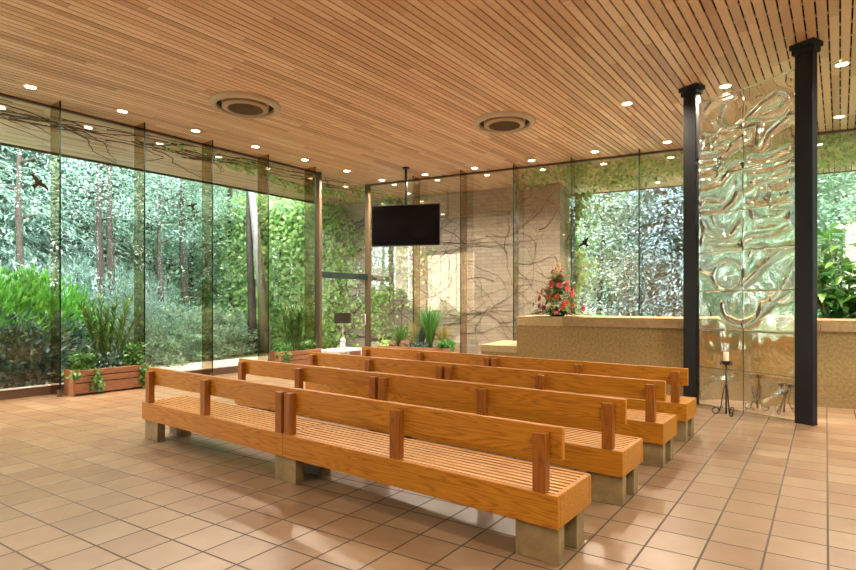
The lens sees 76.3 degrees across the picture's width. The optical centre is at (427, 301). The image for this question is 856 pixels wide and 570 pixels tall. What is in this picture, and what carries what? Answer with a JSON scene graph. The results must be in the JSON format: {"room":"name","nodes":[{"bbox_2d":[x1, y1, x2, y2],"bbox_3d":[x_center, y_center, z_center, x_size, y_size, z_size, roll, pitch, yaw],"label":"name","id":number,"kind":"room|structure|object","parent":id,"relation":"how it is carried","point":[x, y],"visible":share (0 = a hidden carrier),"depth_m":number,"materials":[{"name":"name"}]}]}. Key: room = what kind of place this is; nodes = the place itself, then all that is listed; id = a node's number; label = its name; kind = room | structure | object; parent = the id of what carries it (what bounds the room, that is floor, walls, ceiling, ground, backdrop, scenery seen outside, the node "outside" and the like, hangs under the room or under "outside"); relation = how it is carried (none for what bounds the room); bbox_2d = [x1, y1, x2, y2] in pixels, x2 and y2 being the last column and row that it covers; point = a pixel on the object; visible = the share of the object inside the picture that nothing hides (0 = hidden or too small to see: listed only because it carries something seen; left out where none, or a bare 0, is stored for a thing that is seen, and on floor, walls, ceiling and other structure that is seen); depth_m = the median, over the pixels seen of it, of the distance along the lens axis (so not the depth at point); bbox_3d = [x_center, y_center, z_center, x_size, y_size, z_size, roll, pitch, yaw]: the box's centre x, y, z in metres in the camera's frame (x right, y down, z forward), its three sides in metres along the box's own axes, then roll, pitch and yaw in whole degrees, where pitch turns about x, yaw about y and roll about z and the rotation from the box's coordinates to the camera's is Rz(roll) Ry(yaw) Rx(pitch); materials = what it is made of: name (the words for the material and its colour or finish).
{"room":"house of worship","nodes":[
{"label":"house of worship","id":0,"kind":"room"},
{"bbox_2d":[0,0,855,204],"bbox_3d":[1.215,-3.422,8.250,20.646,0.045,23.227,0,0,37],"label":"ceiling","id":1,"kind":"structure","parent":0,"point":[370,89],"depth_m":8.29,"materials":[{"name":"brown wood"}]},
{"bbox_2d":[0,99,385,198],"bbox_3d":[-5.723,-3.345,13.274,3.060,0.044,10.928,0,0,37],"label":"stems","id":2,"kind":"object","parent":1,"relation":"attached to","point":[208,159],"visible":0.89,"depth_m":11.34,"materials":[{"name":"brown"}]},
{"bbox_2d":[209,91,280,118],"bbox_3d":[-3.140,-3.354,9.380,1.170,0.092,1.170,0,0,37],"label":"ceiling vent","id":3,"kind":"object","parent":1,"relation":"in","point":[247,105],"visible":1,"depth_m":9.22,"materials":[{"name":"brown metal"}]},
{"bbox_2d":[228,103,262,115],"bbox_3d":[-3.140,-3.315,9.380,0.578,0.014,0.578,0,0,37],"label":"grille","id":4,"kind":"object","parent":3,"relation":"attached to","point":[244,109],"depth_m":9.37,"materials":[{"name":"brown metal"}]},
{"bbox_2d":[154,139,402,205],"bbox_3d":[-3.120,-3.319,14.953,2.657,0.379,8.620,0,0,21],"label":"eave creeper","id":5,"kind":"object","parent":1,"relation":"attached to","point":[310,190],"visible":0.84,"depth_m":15.27,"materials":[{"name":"green plant"}]},
{"bbox_2d":[372,167,439,246],"bbox_3d":[-0.556,-2.405,13.779,1.780,1.990,0.180,0,0,13],"label":"television","id":6,"kind":"object","parent":1,"relation":"hanging from","point":[410,224],"visible":1,"depth_m":13.69,"materials":[{"name":"black plastic"}]},
{"bbox_2d":[473,111,535,133],"bbox_3d":[1.440,-3.354,10.270,1.170,0.092,1.170,0,0,37],"label":"ceiling vent","id":7,"kind":"object","parent":1,"relation":"in","point":[499,122],"visible":1,"depth_m":10.10,"materials":[{"name":"beige metal"}]},
{"bbox_2d":[489,121,519,130],"bbox_3d":[1.440,-3.315,10.270,0.578,0.014,0.578,0,0,37],"label":"grille","id":8,"kind":"object","parent":7,"relation":"attached to","point":[496,125],"depth_m":10.24,"materials":[{"name":"brown metal"}]},
{"bbox_2d":[507,132,855,193],"bbox_3d":[6.610,-3.294,13.304,10.035,0.415,3.300,0,0,25],"label":"eave creeper","id":9,"kind":"object","parent":1,"relation":"attached to","point":[821,143],"visible":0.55,"depth_m":13.48,"materials":[{"name":"green plant"}]},
{"bbox_2d":[517,0,855,169],"bbox_3d":[1.246,-3.663,8.237,20.750,0.375,23.242,0,0,37],"label":"trim","id":10,"kind":"structure","parent":1,"relation":"attached to","point":[521,0],"depth_m":7.30,"materials":[{"name":"black wood"}]},
{"bbox_2d":[0,366,855,569],"bbox_3d":[0.189,1.660,6.152,14.920,0.120,18.641,0,0,37],"label":"floor","id":11,"kind":"structure","parent":0,"point":[83,486],"depth_m":4.26,"materials":[{"name":"tile"}]},
{"bbox_2d":[0,93,50,399],"bbox_3d":[-6.844,-0.899,8.781,0.530,4.998,1.430,0,0,37],"label":"window","id":12,"kind":"structure","parent":11,"relation":"on","point":[37,390],"depth_m":9.14,"materials":[{"name":"brown metal"}]},
{"bbox_2d":[50,101,134,396],"bbox_3d":[-5.999,-0.899,9.897,0.530,4.998,1.430,0,0,37],"label":"window","id":13,"kind":"structure","parent":11,"relation":"on","point":[57,388],"depth_m":9.20,"materials":[{"name":"brown metal"}]},
{"bbox_2d":[64,364,148,396],"bbox_3d":[-5.769,1.383,9.821,0.400,0.435,1.260,0,0,37],"label":"planter box","id":14,"kind":"object","parent":11,"relation":"on","point":[124,377],"visible":0.77,"depth_m":9.63,"materials":[{"name":"wood"}]},
{"bbox_2d":[61,350,104,391],"bbox_3d":[-5.998,1.201,9.396,0.530,0.723,0.681,0,0,37],"label":"trailing ivy","id":15,"kind":"object","parent":14,"relation":"in","point":[78,360],"visible":0.94,"depth_m":9.41,"materials":[{"name":"green plant"}]},
{"bbox_2d":[86,350,124,368],"bbox_3d":[-5.787,1.076,9.806,0.404,0.418,0.619,0,0,37],"label":"plant","id":16,"kind":"object","parent":14,"relation":"in","point":[119,363],"visible":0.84,"depth_m":9.77,"materials":[{"name":"green plant"}]},
{"bbox_2d":[78,291,142,367],"bbox_3d":[-5.749,0.486,9.887,0.376,1.432,1.165,0,0,32],"label":"bamboo plant","id":17,"kind":"object","parent":14,"relation":"in","point":[103,331],"visible":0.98,"depth_m":9.74,"materials":[{"name":"green plant"}]},
{"bbox_2d":[119,341,151,387],"bbox_3d":[-5.428,1.186,10.137,0.560,0.909,0.527,0,0,37],"label":"trailing ivy","id":18,"kind":"object","parent":14,"relation":"in","point":[132,355],"visible":0.83,"depth_m":10.07,"materials":[{"name":"green plant"}]},
{"bbox_2d":[134,123,202,373],"bbox_3d":[-5.155,-0.899,11.014,0.530,4.998,1.430,0,0,37],"label":"window","id":19,"kind":"structure","parent":11,"relation":"on","point":[198,371],"depth_m":10.67,"materials":[{"name":"brown metal"}]},
{"bbox_2d":[200,140,257,375],"bbox_3d":[-4.310,-0.899,12.130,0.530,4.998,1.430,0,0,37],"label":"window","id":20,"kind":"structure","parent":11,"relation":"on","point":[212,371],"depth_m":11.85,"materials":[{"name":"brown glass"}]},
{"bbox_2d":[257,155,304,360],"bbox_3d":[-3.466,-0.899,13.247,0.530,4.998,1.430,0,0,37],"label":"window","id":21,"kind":"structure","parent":11,"relation":"on","point":[259,158],"depth_m":12.54,"materials":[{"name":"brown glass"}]},
{"bbox_2d":[269,348,320,364],"bbox_3d":[-3.209,1.383,13.243,0.400,0.435,1.260,0,0,37],"label":"planter box","id":22,"kind":"object","parent":11,"relation":"on","point":[301,357],"visible":0.55,"depth_m":13.01,"materials":[{"name":"wood"}]},
{"bbox_2d":[271,342,292,362],"bbox_3d":[-3.433,1.244,12.815,0.511,0.582,0.528,0,0,37],"label":"trailing ivy","id":23,"kind":"object","parent":22,"relation":"in","point":[282,348],"visible":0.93,"depth_m":12.79,"materials":[{"name":"green plant"}]},
{"bbox_2d":[279,302,306,350],"bbox_3d":[-3.238,0.580,13.158,0.322,1.242,0.888,0,0,42],"label":"bamboo plant","id":24,"kind":"object","parent":22,"relation":"on","point":[294,333],"visible":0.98,"depth_m":13.14,"materials":[{"name":"green plant"}]},
{"bbox_2d":[296,339,318,349],"bbox_3d":[-3.034,1.092,13.498,0.398,0.342,0.612,0,0,37],"label":"plant","id":25,"kind":"object","parent":22,"relation":"in","point":[304,344],"visible":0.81,"depth_m":13.47,"materials":[{"name":"green plant"}]},
{"bbox_2d":[305,167,317,347],"bbox_3d":[-2.914,-0.899,13.977,0.530,4.998,0.460,0,0,37],"label":"window","id":26,"kind":"structure","parent":11,"relation":"on","point":[306,170],"depth_m":13.66,"materials":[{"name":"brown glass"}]},
{"bbox_2d":[321,347,361,368],"bbox_3d":[-2.030,1.360,13.000,0.600,0.480,0.840,0,0,37],"label":"side table","id":27,"kind":"object","parent":11,"relation":"on","point":[348,349],"visible":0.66,"depth_m":12.85,"materials":[{"name":"white metal"}]},
{"bbox_2d":[334,313,350,348],"bbox_3d":[-2.030,0.692,13.000,0.380,0.855,0.200,0,0,0],"label":"table lamp","id":28,"kind":"object","parent":27,"relation":"on","point":[338,317],"visible":1,"depth_m":12.90,"materials":[{"name":"white ceramic"}]},
{"bbox_2d":[316,172,370,352],"bbox_3d":[-2.302,-0.897,15.018,0.150,4.995,1.950,0,0,37],"label":"door","id":29,"kind":"structure","parent":11,"relation":"on","point":[319,274],"depth_m":14.73,"materials":[{"name":"brown metal"}]},
{"bbox_2d":[142,367,590,565],"bbox_3d":[-1.122,1.184,5.046,5.180,0.832,0.551,0,0,37],"label":"bench","id":30,"kind":"object","parent":11,"relation":"on","point":[547,503],"visible":1,"depth_m":4.10,"materials":[{"name":"brown wood"}]},
{"bbox_2d":[377,345,456,352],"bbox_3d":[-0.306,1.383,14.283,2.150,0.435,0.420,0,0,27],"label":"planter box","id":31,"kind":"object","parent":11,"relation":"on","point":[433,348],"visible":0.21,"depth_m":13.98,"materials":[{"name":"wood"}]},
{"bbox_2d":[385,304,411,343],"bbox_3d":[-0.702,0.628,14.496,0.963,1.145,0.743,0,0,27],"label":"grass tuft","id":32,"kind":"object","parent":31,"relation":"in","point":[402,335],"visible":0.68,"depth_m":14.44,"materials":[{"name":"green plant"}]},
{"bbox_2d":[415,305,447,347],"bbox_3d":[0.040,0.607,14.104,1.059,1.186,0.855,0,0,27],"label":"grass","id":33,"kind":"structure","parent":31,"relation":"in","point":[428,323],"depth_m":13.99,"materials":[{"name":"green plant"}]},
{"bbox_2d":[435,324,451,341],"bbox_3d":[0.362,0.868,13.947,0.628,0.664,0.485,0,0,5],"label":"grass","id":34,"kind":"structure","parent":31,"relation":"in","point":[443,335],"depth_m":13.87,"materials":[{"name":"plant"}]},
{"bbox_2d":[436,338,458,352],"bbox_3d":[0.483,1.130,13.805,0.567,0.447,0.473,0,0,27],"label":"leafy plant","id":35,"kind":"object","parent":31,"relation":"in","point":[448,343],"visible":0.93,"depth_m":13.73,"materials":[{"name":"green plant"}]},
{"bbox_2d":[234,358,642,505],"bbox_3d":[-0.385,1.184,6.021,5.180,0.832,0.551,0,0,37],"label":"bench","id":36,"kind":"object","parent":11,"relation":"on","point":[612,460],"visible":0.49,"depth_m":4.85,"materials":[{"name":"brown wood"}]},
{"bbox_2d":[460,167,517,352],"bbox_3d":[1.573,-0.899,13.937,1.440,4.998,0.530,0,0,27],"label":"window","id":37,"kind":"structure","parent":11,"relation":"on","point":[515,168],"depth_m":14.02,"materials":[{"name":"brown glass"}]},
{"bbox_2d":[305,352,676,467],"bbox_3d":[0.352,1.184,6.995,5.180,0.832,0.551,0,0,37],"label":"bench","id":38,"kind":"object","parent":11,"relation":"on","point":[657,430],"visible":0.45,"depth_m":6.00,"materials":[{"name":"brown wood"}]},
{"bbox_2d":[359,346,696,440],"bbox_3d":[1.049,1.184,8.000,5.180,0.832,0.551,0,0,37],"label":"bench","id":39,"kind":"object","parent":11,"relation":"on","point":[685,408],"visible":0.44,"depth_m":6.92,"materials":[{"name":"brown wood"}]},
{"bbox_2d":[513,161,574,340],"bbox_3d":[2.827,-0.899,13.303,1.430,4.998,0.530,0,0,27],"label":"window","id":40,"kind":"structure","parent":11,"relation":"on","point":[566,162],"depth_m":13.38,"materials":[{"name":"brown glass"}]},
{"bbox_2d":[571,153,638,306],"bbox_3d":[4.117,-0.899,12.652,1.520,4.998,0.530,0,0,27],"label":"window","id":41,"kind":"structure","parent":11,"relation":"on","point":[636,154],"depth_m":12.74,"materials":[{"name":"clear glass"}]},
{"bbox_2d":[639,148,682,315],"bbox_3d":[5.420,-0.899,11.994,1.460,4.998,0.530,0,0,27],"label":"window","id":42,"kind":"structure","parent":11,"relation":"on","point":[679,149],"depth_m":12.23,"materials":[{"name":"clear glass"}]},
{"bbox_2d":[679,83,704,403],"bbox_3d":[4.170,-0.897,8.617,0.240,4.995,0.300,0,0,-29],"label":"steel column","id":43,"kind":"structure","parent":11,"relation":"on","point":[690,94],"depth_m":8.55,"materials":[{"name":"black metal"}]},
{"bbox_2d":[712,360,733,416],"bbox_3d":[4.224,1.216,7.675,0.318,0.767,0.280,0,0,0],"label":"candle stand","id":44,"kind":"object","parent":11,"relation":"on","point":[725,363],"visible":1,"depth_m":7.71,"materials":[{"name":"black metal"}]},
{"bbox_2d":[697,70,794,420],"bbox_3d":[4.491,-0.753,7.847,0.228,4.688,1.447,0,0,-29],"label":"glass panel","id":45,"kind":"object","parent":11,"relation":"on","point":[746,159],"visible":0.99,"depth_m":7.80,"materials":[{"name":"clear glass"}]},
{"bbox_2d":[789,37,822,425],"bbox_3d":[4.968,-0.897,7.163,0.240,4.995,0.300,0,0,-29],"label":"steel column","id":46,"kind":"structure","parent":11,"relation":"on","point":[804,52],"depth_m":7.11,"materials":[{"name":"black metal"}]},
{"bbox_2d":[817,223,855,318],"bbox_3d":[7.026,0.063,9.413,1.815,3.073,1.744,0,0,-13],"label":"rubber plant","id":47,"kind":"object","parent":11,"relation":"on","point":[843,305],"visible":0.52,"depth_m":9.45,"materials":[{"name":"green plant"}]},
{"bbox_2d":[481,315,855,409],"bbox_3d":[5.554,0.938,9.271,9.465,1.325,1.395,0,0,27],"label":"wall","id":48,"kind":"structure","parent":0,"point":[632,340],"depth_m":9.52,"materials":[{"name":"stone"}]},
{"bbox_2d":[530,260,585,315],"bbox_3d":[2.490,-0.276,10.486,1.081,1.113,1.047,0,0,20],"label":"flower arrangement","id":49,"kind":"object","parent":48,"relation":"on","point":[555,282],"visible":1,"depth_m":10.39,"materials":[{"name":"red plant"}]},
{"label":"outside","id":50,"kind":"structure","parent":0,"visible":0},
{"bbox_2d":[149,311,663,365],"bbox_3d":[0.000,1.750,35.000,180.000,0.001,150.000,0,0,0],"label":"ground","id":51,"kind":"structure","parent":50,"point":[233,356],"depth_m":17.50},
{"bbox_2d":[0,148,94,283],"bbox_3d":[-15.592,-3.978,15.870,11.178,11.469,10.660,0,0,33],"label":"leafy tree","id":52,"kind":"object","parent":51,"relation":"on","point":[32,164],"visible":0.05,"depth_m":16.45,"materials":[{"name":"green plant"}]},
{"bbox_2d":[0,145,95,295],"bbox_3d":[-12.959,-4.261,15.728,6.438,12.090,6.781,0,0,-45],"label":"conifer","id":53,"kind":"object","parent":51,"relation":"on","point":[9,203],"visible":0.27,"depth_m":15.80,"materials":[{"name":"green plant"}]},
{"bbox_2d":[0,251,96,312],"bbox_3d":[-11.286,0.188,15.342,4.453,3.293,4.444,0,0,9],"label":"bush","id":54,"kind":"object","parent":51,"relation":"on","point":[33,260],"visible":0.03,"depth_m":15.08,"materials":[{"name":"green plant"}]},
{"bbox_2d":[0,147,107,292],"bbox_3d":[-13.552,-4.561,17.657,7.120,12.695,6.760,0,0,-22],"label":"conifer","id":55,"kind":"object","parent":51,"relation":"on","point":[9,223],"visible":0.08,"depth_m":17.08,"materials":[{"name":"green plant"}]},
{"bbox_2d":[17,269,99,341],"bbox_3d":[-8.540,0.513,12.109,2.612,2.495,2.713,0,0,10],"label":"bush","id":56,"kind":"object","parent":51,"relation":"on","point":[54,293],"visible":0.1,"depth_m":12.09,"materials":[{"name":"green plant"}]},
{"bbox_2d":[0,146,129,288],"bbox_3d":[-10.959,-2.365,14.387,4.986,8.236,5.208,0,0,41],"label":"tree","id":57,"kind":"object","parent":51,"relation":"on","point":[19,245],"visible":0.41,"depth_m":14.35,"materials":[{"name":"green plant"}]},
{"bbox_2d":[1,146,139,279],"bbox_3d":[-13.561,-4.862,19.889,7.459,13.300,7.082,0,0,-36],"label":"conifer","id":58,"kind":"object","parent":51,"relation":"on","point":[4,146],"visible":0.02,"depth_m":18.70,"materials":[{"name":"green plant"}]},
{"bbox_2d":[27,252,135,321],"bbox_3d":[-10.744,0.188,16.005,4.453,3.293,4.444,0,0,-27],"label":"bush","id":59,"kind":"object","parent":51,"relation":"on","point":[85,267],"visible":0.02,"depth_m":15.68,"materials":[{"name":"green plant"}]},
{"bbox_2d":[51,282,116,362],"bbox_3d":[-8.645,0.614,13.081,2.399,2.291,2.491,0,0,22],"label":"bush","id":60,"kind":"object","parent":51,"relation":"on","point":[77,287],"visible":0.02,"depth_m":13.16,"materials":[{"name":"green plant"}]},
{"bbox_2d":[7,152,173,300],"bbox_3d":[-12.143,-3.960,18.948,6.116,11.486,6.442,0,0,16],"label":"conifer","id":61,"kind":"object","parent":51,"relation":"on","point":[85,234],"visible":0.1,"depth_m":18.58,"materials":[{"name":"green plant"}]},
{"bbox_2d":[1,151,201,305],"bbox_3d":[-9.574,-2.502,15.586,5.152,8.511,5.382,0,0,41],"label":"tree","id":62,"kind":"object","parent":51,"relation":"on","point":[99,240],"visible":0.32,"depth_m":15.54,"materials":[{"name":"green plant"}]},
{"bbox_2d":[12,152,209,305],"bbox_3d":[-9.751,-2.776,16.385,5.484,9.060,5.729,0,0,41],"label":"tree","id":63,"kind":"object","parent":51,"relation":"on","point":[109,232],"visible":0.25,"depth_m":16.33,"materials":[{"name":"green plant"}]},
{"bbox_2d":[63,258,168,338],"bbox_3d":[-10.079,0.253,16.523,4.259,3.156,4.268,0,0,42],"label":"bush","id":64,"kind":"object","parent":51,"relation":"on","point":[89,261],"visible":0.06,"depth_m":16.38,"materials":[{"name":"green plant"}]},
{"bbox_2d":[53,170,204,303],"bbox_3d":[-12.492,-4.561,22.249,7.120,12.695,6.760,0,0,34],"label":"conifer","id":65,"kind":"object","parent":51,"relation":"on","point":[167,260],"visible":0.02,"depth_m":21.84,"materials":[{"name":"green plant"}]},
{"bbox_2d":[27,153,245,315],"bbox_3d":[-10.756,-3.197,21.015,9.206,9.905,9.653,0,0,24],"label":"leafy tree","id":66,"kind":"object","parent":51,"relation":"on","point":[147,183],"visible":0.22,"depth_m":19.84,"materials":[{"name":"green plant"}]},
{"bbox_2d":[81,270,193,365],"bbox_3d":[-8.279,0.449,14.806,3.703,2.744,3.711,0,0,-22],"label":"bush","id":67,"kind":"object","parent":51,"relation":"on","point":[151,308],"visible":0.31,"depth_m":14.73,"materials":[{"name":"green plant"}]},
{"bbox_2d":[111,313,190,366],"bbox_3d":[-7.459,1.016,14.114,2.621,1.497,2.692,0,0,37],"label":"bush","id":68,"kind":"object","parent":51,"relation":"on","point":[161,345],"visible":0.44,"depth_m":13.92,"materials":[{"name":"green plant"}]},
{"bbox_2d":[81,166,234,308],"bbox_3d":[-8.770,-2.022,17.488,4.570,7.550,4.774,0,0,41],"label":"tree","id":69,"kind":"object","parent":51,"relation":"on","point":[159,242],"visible":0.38,"depth_m":17.44,"materials":[{"name":"green plant"}]},
{"bbox_2d":[119,275,199,330],"bbox_3d":[-9.065,0.449,17.844,3.711,2.744,3.703,0,0,25],"label":"bush","id":70,"kind":"object","parent":51,"relation":"on","point":[155,288],"visible":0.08,"depth_m":17.93,"materials":[{"name":"green plant"}]},
{"bbox_2d":[126,303,208,365],"bbox_3d":[-7.729,0.887,15.538,3.083,1.761,3.167,0,0,-6],"label":"bush","id":71,"kind":"object","parent":51,"relation":"on","point":[185,335],"visible":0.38,"depth_m":15.16,"materials":[{"name":"green plant"}]},
{"bbox_2d":[66,163,280,326],"bbox_3d":[-9.480,-3.457,22.012,9.691,10.426,10.161,0,0,-9],"label":"leafy tree","id":72,"kind":"object","parent":51,"relation":"on","point":[189,272],"visible":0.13,"depth_m":20.50,"materials":[{"name":"green plant"}]},
{"bbox_2d":[102,168,258,307],"bbox_3d":[-8.750,-3.051,18.985,5.817,9.609,6.076,0,0,41],"label":"tree","id":73,"kind":"object","parent":51,"relation":"on","point":[183,280],"visible":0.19,"depth_m":18.94,"materials":[{"name":"green plant"}]},
{"bbox_2d":[126,176,238,307],"bbox_3d":[-12.736,-3.978,27.028,10.660,11.469,11.178,0,0,-26],"label":"leafy tree","id":74,"kind":"object","parent":51,"relation":"on","point":[164,176],"visible":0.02,"depth_m":26.34,"materials":[{"name":"green plant"}]},
{"bbox_2d":[149,302,238,362],"bbox_3d":[-7.458,0.887,16.589,3.083,1.761,3.167,0,0,26],"label":"bush","id":75,"kind":"object","parent":51,"relation":"on","point":[192,321],"visible":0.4,"depth_m":16.46,"materials":[{"name":"green plant"}]},
{"bbox_2d":[147,180,263,313],"bbox_3d":[-9.023,-3.457,25.471,9.691,10.426,10.161,0,0,-30],"label":"leafy tree","id":76,"kind":"object","parent":51,"relation":"on","point":[188,180],"visible":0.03,"depth_m":23.04,"materials":[{"name":"green plant"}]},
{"bbox_2d":[179,304,249,355],"bbox_3d":[-7.224,0.887,18.086,3.167,1.761,3.083,0,0,16],"label":"bush","id":77,"kind":"object","parent":51,"relation":"on","point":[234,338],"visible":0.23,"depth_m":17.53,"materials":[{"name":"green plant"}]},
{"bbox_2d":[192,306,262,355],"bbox_3d":[-6.941,0.930,18.288,2.929,1.673,3.008,0,0,29],"label":"bush","id":78,"kind":"object","parent":51,"relation":"on","point":[235,323],"visible":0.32,"depth_m":18.05,"materials":[{"name":"green plant"}]},
{"bbox_2d":[166,180,293,320],"bbox_3d":[-7.830,-3.736,20.982,6.648,10.982,6.944,0,0,41],"label":"tree","id":79,"kind":"object","parent":51,"relation":"on","point":[229,190],"visible":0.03,"depth_m":20.91,"materials":[{"name":"green plant"}]},
{"bbox_2d":[190,182,271,353],"bbox_3d":[-5.757,-4.627,18.467,8.792,12.781,8.151,0,0,-3],"label":"tree","id":80,"kind":"object","parent":51,"relation":"on","point":[259,267],"visible":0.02,"depth_m":18.46,"materials":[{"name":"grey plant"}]},
{"bbox_2d":[158,179,314,353],"bbox_3d":[-6.290,-3.188,18.584,5.983,9.883,6.250,0,0,41],"label":"tree","id":81,"kind":"object","parent":51,"relation":"on","point":[252,318],"visible":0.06,"depth_m":18.54,"materials":[{"name":"green plant"}]},
{"bbox_2d":[152,351,349,370],"bbox_3d":[-0.837,1.683,7.969,16.652,0.125,20.303,0,0,37],"label":"terrace","id":82,"kind":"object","parent":51,"relation":"on","point":[196,365],"depth_m":14.24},
{"bbox_2d":[0,264,47,388],"bbox_3d":[-8.581,0.488,10.451,2.768,2.546,2.666,0,0,-22],"label":"bush","id":83,"kind":"object","parent":82,"relation":"on","point":[6,296],"visible":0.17,"depth_m":10.34,"materials":[{"name":"green plant"}]},
{"bbox_2d":[0,308,57,388],"bbox_3d":[-8.004,0.949,9.825,2.481,1.775,2.493,0,0,6],"label":"bush","id":84,"kind":"object","parent":82,"relation":"on","point":[3,376],"visible":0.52,"depth_m":9.66,"materials":[{"name":"green plant"}]},
{"bbox_2d":[0,306,69,387],"bbox_3d":[-7.731,0.949,10.260,2.493,1.775,2.481,0,0,-6],"label":"bush","id":85,"kind":"object","parent":82,"relation":"on","point":[18,331],"visible":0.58,"depth_m":9.93,"materials":[{"name":"green plant"}]},
{"bbox_2d":[1,265,72,367],"bbox_3d":[-8.705,0.488,10.785,2.768,2.546,2.666,0,0,6],"label":"bush","id":86,"kind":"object","parent":82,"relation":"on","point":[17,300],"visible":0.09,"depth_m":11.09,"materials":[{"name":"green plant"}]},
{"bbox_2d":[1,264,80,372],"bbox_3d":[-8.709,0.463,11.571,2.719,2.597,2.824,0,0,-9],"label":"bush","id":87,"kind":"object","parent":82,"relation":"on","point":[47,299],"visible":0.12,"depth_m":11.29,"materials":[{"name":"green plant"}]},
{"bbox_2d":[1,306,96,388],"bbox_3d":[-7.670,0.949,10.766,2.481,1.775,2.493,0,0,-39],"label":"bush","id":88,"kind":"object","parent":82,"relation":"on","point":[81,344],"visible":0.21,"depth_m":10.86,"materials":[{"name":"green plant"}]},
{"bbox_2d":[32,310,108,368],"bbox_3d":[-8.025,0.989,11.427,2.368,1.686,2.357,0,0,20],"label":"bush","id":89,"kind":"object","parent":82,"relation":"on","point":[77,320],"visible":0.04,"depth_m":11.58,"materials":[{"name":"green plant"}]},
{"bbox_2d":[70,317,116,363],"bbox_3d":[-7.693,1.069,12.169,2.119,1.509,2.109,0,0,16],"label":"bush","id":90,"kind":"object","parent":82,"relation":"on","point":[81,323],"visible":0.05,"depth_m":11.98,"materials":[{"name":"green plant"}]},
{"bbox_2d":[196,186,311,299],"bbox_3d":[-6.544,-2.371,23.395,6.980,8.251,6.992,0,0,-32],"label":"leafy tree","id":91,"kind":"object","parent":51,"relation":"on","point":[198,186],"visible":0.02,"depth_m":22.26,"materials":[{"name":"green plant"}]},
{"bbox_2d":[213,193,359,350],"bbox_3d":[-5.269,-1.105,19.499,6.559,5.941,1.174,0,0,27],"label":"tree","id":92,"kind":"object","parent":51,"relation":"on","point":[276,324],"visible":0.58,"depth_m":19.50,"materials":[{"name":"green plant"}]},
{"bbox_2d":[236,182,569,353],"bbox_3d":[-1.602,-0.820,18.838,12.600,5.140,1.250,0,0,27],"label":"wall","id":93,"kind":"structure","parent":51,"relation":"on","point":[554,239],"depth_m":16.63,"materials":[{"name":"stone"}]},
{"bbox_2d":[322,200,439,344],"bbox_3d":[-1.808,-0.913,18.152,4.991,4.806,0.392,0,0,26],"label":"leaves","id":94,"kind":"object","parent":93,"relation":"attached to","point":[377,293],"visible":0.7,"depth_m":18.06,"materials":[{"name":"green plant"}]},
{"bbox_2d":[239,186,558,350],"bbox_3d":[-1.875,-0.866,18.253,12.524,4.932,0.042,0,0,27],"label":"stems","id":95,"kind":"object","parent":93,"relation":"attached to","point":[504,244],"visible":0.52,"depth_m":16.97,"materials":[{"name":"brown"}]},
{"bbox_2d":[0,142,855,205],"bbox_3d":[-0.015,-3.635,14.629,31.220,0.530,13.024,0,0,-11],"label":"trim","id":96,"kind":"structure","parent":93,"relation":"attached to","point":[1,143],"depth_m":14.32,"materials":[{"name":"brown metal"}]},
{"bbox_2d":[566,188,598,314],"bbox_3d":[4.552,-0.796,16.118,1.007,5.107,0.798,0,0,27],"label":"ivy","id":97,"kind":"object","parent":93,"relation":"attached to","point":[578,280],"visible":0.57,"depth_m":16.09,"materials":[{"name":"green plant"}]},
{"bbox_2d":[570,193,653,312],"bbox_3d":[7.069,-2.371,24.530,6.992,8.251,6.980,0,0,-43],"label":"leafy tree","id":98,"kind":"object","parent":51,"relation":"on","point":[584,212],"visible":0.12,"depth_m":23.37,"materials":[{"name":"green plant"}]},
{"bbox_2d":[570,190,672,309],"bbox_3d":[9.568,-3.098,27.952,8.226,9.707,8.212,0,0,-3],"label":"leafy tree","id":99,"kind":"object","parent":51,"relation":"on","point":[642,190],"visible":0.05,"depth_m":27.33,"materials":[{"name":"green plant"}]},
{"bbox_2d":[570,188,682,315],"bbox_3d":[7.128,-2.420,21.858,8.283,8.510,8.418,0,0,24],"label":"leafy tree","id":100,"kind":"object","parent":51,"relation":"on","point":[600,277],"visible":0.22,"depth_m":20.62,"materials":[{"name":"green plant"}]},
{"bbox_2d":[570,189,702,315],"bbox_3d":[8.521,-2.629,23.167,8.839,8.935,8.697,0,0,-4],"label":"leafy tree","id":101,"kind":"object","parent":51,"relation":"on","point":[627,192],"visible":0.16,"depth_m":21.82,"materials":[{"name":"green plant"}]},
{"bbox_2d":[596,186,736,316],"bbox_3d":[9.052,-3.081,20.299,6.514,9.996,5.934,0,0,44],"label":"tree","id":102,"kind":"object","parent":51,"relation":"on","point":[672,308],"visible":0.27,"depth_m":20.12,"materials":[{"name":"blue plant"}]},
{"bbox_2d":[584,190,759,315],"bbox_3d":[11.443,-3.254,27.077,10.101,10.212,9.940,0,0,39],"label":"leafy tree","id":103,"kind":"object","parent":51,"relation":"on","point":[647,190],"visible":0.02,"depth_m":26.82,"materials":[{"name":"green plant"}]},
{"bbox_2d":[624,174,855,315],"bbox_3d":[12.820,-3.457,21.958,10.161,10.426,9.691,0,0,-24],"label":"leafy tree","id":104,"kind":"object","parent":51,"relation":"on","point":[839,174],"visible":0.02,"depth_m":20.64,"materials":[{"name":"green plant"}]},
{"bbox_2d":[646,171,855,313],"bbox_3d":[12.751,-3.197,19.541,9.653,9.905,9.206,0,0,-23],"label":"leafy tree","id":105,"kind":"object","parent":51,"relation":"on","point":[839,179],"visible":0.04,"depth_m":17.63,"materials":[{"name":"green plant"}]},
{"bbox_2d":[738,172,855,315],"bbox_3d":[13.867,-3.197,18.543,9.653,9.905,9.206,0,0,28],"label":"leafy tree","id":106,"kind":"object","parent":51,"relation":"on","point":[840,212],"visible":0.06,"depth_m":16.92,"materials":[{"name":"green plant"}]},
{"bbox_2d":[772,172,855,314],"bbox_3d":[14.558,-3.197,17.487,9.206,9.905,9.653,0,0,22],"label":"leafy tree","id":107,"kind":"object","parent":51,"relation":"on","point":[852,174],"visible":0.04,"depth_m":16.90,"materials":[{"name":"green plant"}]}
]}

